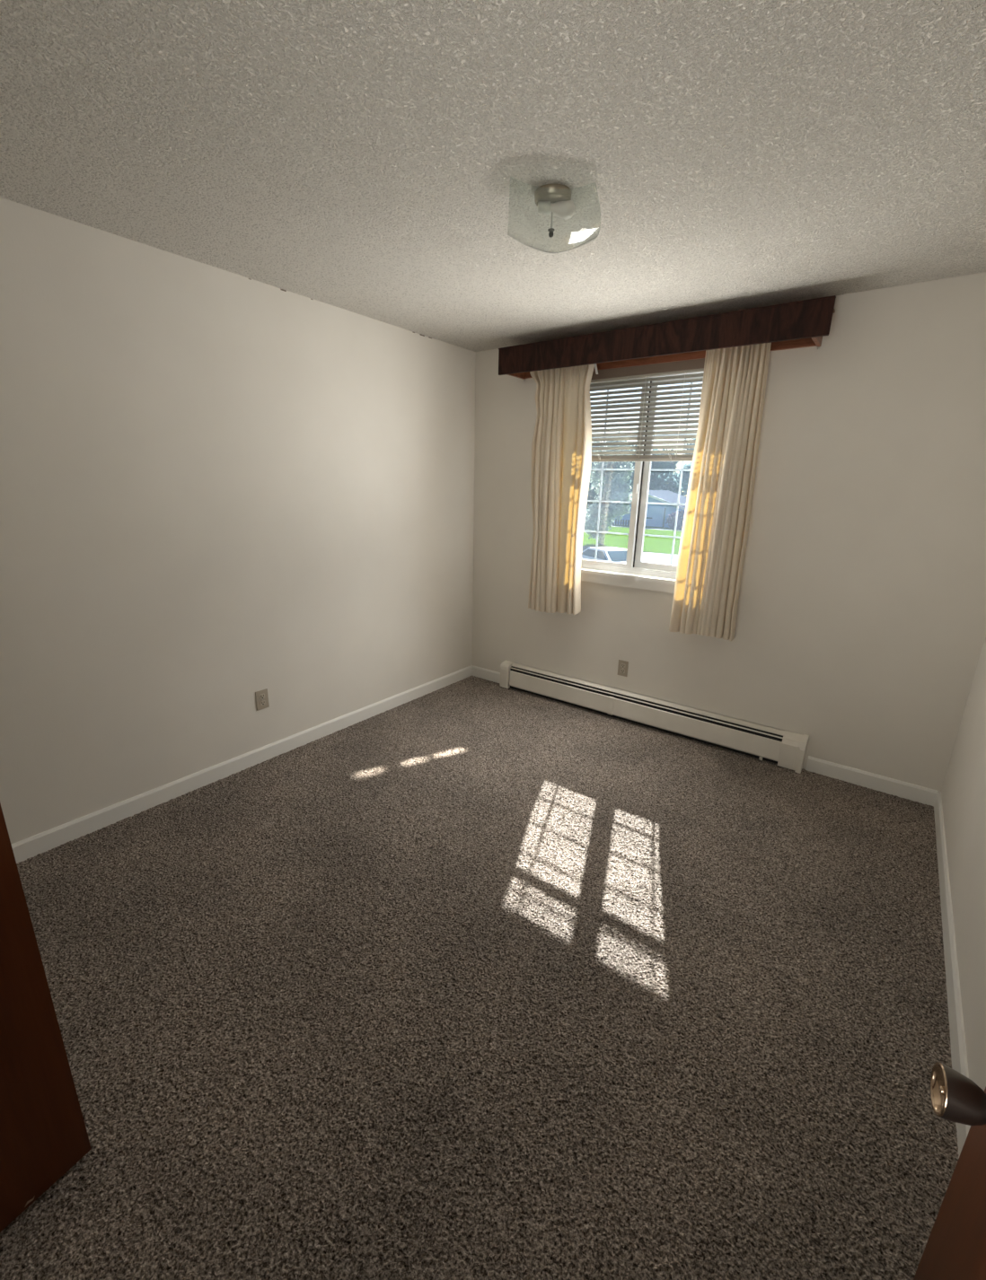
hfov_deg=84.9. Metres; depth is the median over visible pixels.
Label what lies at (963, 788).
wall
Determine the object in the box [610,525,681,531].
floor
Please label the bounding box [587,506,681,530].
floor
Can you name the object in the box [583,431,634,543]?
tree
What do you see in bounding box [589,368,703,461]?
blind
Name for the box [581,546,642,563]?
parked car
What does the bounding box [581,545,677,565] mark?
floor
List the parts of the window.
sash, sill, sash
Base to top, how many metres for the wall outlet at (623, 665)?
0.109 m
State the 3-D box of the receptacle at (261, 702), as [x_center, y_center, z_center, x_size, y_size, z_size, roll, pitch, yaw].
[-1.276,0.349,2.993,0.002,0.029,0.033,13,20,35]
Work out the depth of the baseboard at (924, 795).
2.91 m
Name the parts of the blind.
rail, ladder cord, ladder cord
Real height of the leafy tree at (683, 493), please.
15.300 m
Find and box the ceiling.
[0,0,985,351]
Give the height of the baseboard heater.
0.206 m
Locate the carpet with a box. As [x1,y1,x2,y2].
[0,675,957,1279]
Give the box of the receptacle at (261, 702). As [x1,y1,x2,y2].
[259,700,265,705]
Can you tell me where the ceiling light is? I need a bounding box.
[512,183,595,253]
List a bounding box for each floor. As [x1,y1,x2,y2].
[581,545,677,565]
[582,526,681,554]
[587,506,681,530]
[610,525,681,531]
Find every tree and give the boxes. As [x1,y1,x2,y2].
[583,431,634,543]
[585,450,620,510]
[626,448,682,493]
[627,445,659,492]
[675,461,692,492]
[680,438,695,497]
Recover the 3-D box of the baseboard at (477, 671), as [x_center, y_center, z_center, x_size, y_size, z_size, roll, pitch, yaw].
[-0.039,0.288,4.408,0.328,0.092,0.012,13,20,35]
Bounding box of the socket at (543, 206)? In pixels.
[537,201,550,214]
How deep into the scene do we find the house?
60.26 m
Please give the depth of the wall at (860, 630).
2.80 m
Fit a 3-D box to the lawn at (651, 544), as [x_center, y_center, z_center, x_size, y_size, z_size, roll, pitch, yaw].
[1.172,-11.457,55.129,180.000,0.220,20.300,13,20,35]
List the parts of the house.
garage door, garage trim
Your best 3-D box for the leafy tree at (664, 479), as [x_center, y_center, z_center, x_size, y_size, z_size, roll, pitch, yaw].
[23.696,-22.686,79.166,9.277,10.244,8.900,13,20,35]
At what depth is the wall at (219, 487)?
2.54 m
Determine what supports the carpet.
on the floor
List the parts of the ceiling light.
threaded rod, lamp shade, light bulb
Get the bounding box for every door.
[0,803,91,1232]
[912,1061,985,1279]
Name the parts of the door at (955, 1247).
knob, knob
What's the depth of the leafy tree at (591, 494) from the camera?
82.24 m
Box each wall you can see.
[0,197,475,844]
[472,271,985,792]
[940,635,985,1091]
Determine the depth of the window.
3.46 m
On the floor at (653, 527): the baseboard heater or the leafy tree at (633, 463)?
the leafy tree at (633, 463)
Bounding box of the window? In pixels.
[580,371,703,593]
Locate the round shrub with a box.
[665,509,683,529]
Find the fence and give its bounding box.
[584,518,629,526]
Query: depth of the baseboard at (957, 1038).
1.76 m
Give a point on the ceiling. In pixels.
(384, 161)
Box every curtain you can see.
[527,364,594,614]
[668,342,771,640]
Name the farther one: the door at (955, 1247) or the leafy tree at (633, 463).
the leafy tree at (633, 463)
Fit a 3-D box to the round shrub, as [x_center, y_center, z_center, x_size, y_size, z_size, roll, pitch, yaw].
[20.040,-12.498,56.584,3.877,2.293,2.162,13,20,35]
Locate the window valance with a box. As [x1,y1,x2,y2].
[498,295,835,381]
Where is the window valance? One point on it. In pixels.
(679, 345)
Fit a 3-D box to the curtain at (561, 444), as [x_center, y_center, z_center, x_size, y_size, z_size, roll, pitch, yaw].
[0.413,-0.953,3.586,0.467,1.568,0.103,13,20,35]
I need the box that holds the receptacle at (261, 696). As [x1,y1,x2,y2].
[259,693,264,699]
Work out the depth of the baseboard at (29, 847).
2.80 m
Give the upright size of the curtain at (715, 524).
1.553 m
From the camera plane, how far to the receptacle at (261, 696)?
2.98 m
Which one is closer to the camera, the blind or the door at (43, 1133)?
the door at (43, 1133)
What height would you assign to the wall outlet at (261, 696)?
0.109 m
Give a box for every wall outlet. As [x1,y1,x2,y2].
[254,688,269,710]
[617,659,628,676]
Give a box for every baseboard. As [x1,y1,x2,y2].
[11,665,472,863]
[472,666,499,683]
[805,755,938,806]
[933,791,970,1158]
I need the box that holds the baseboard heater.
[499,660,808,773]
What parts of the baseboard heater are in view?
panel, damper blade, plate, panel, plate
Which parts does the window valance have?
trim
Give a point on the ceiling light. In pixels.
(555, 198)
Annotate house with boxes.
[613,490,686,527]

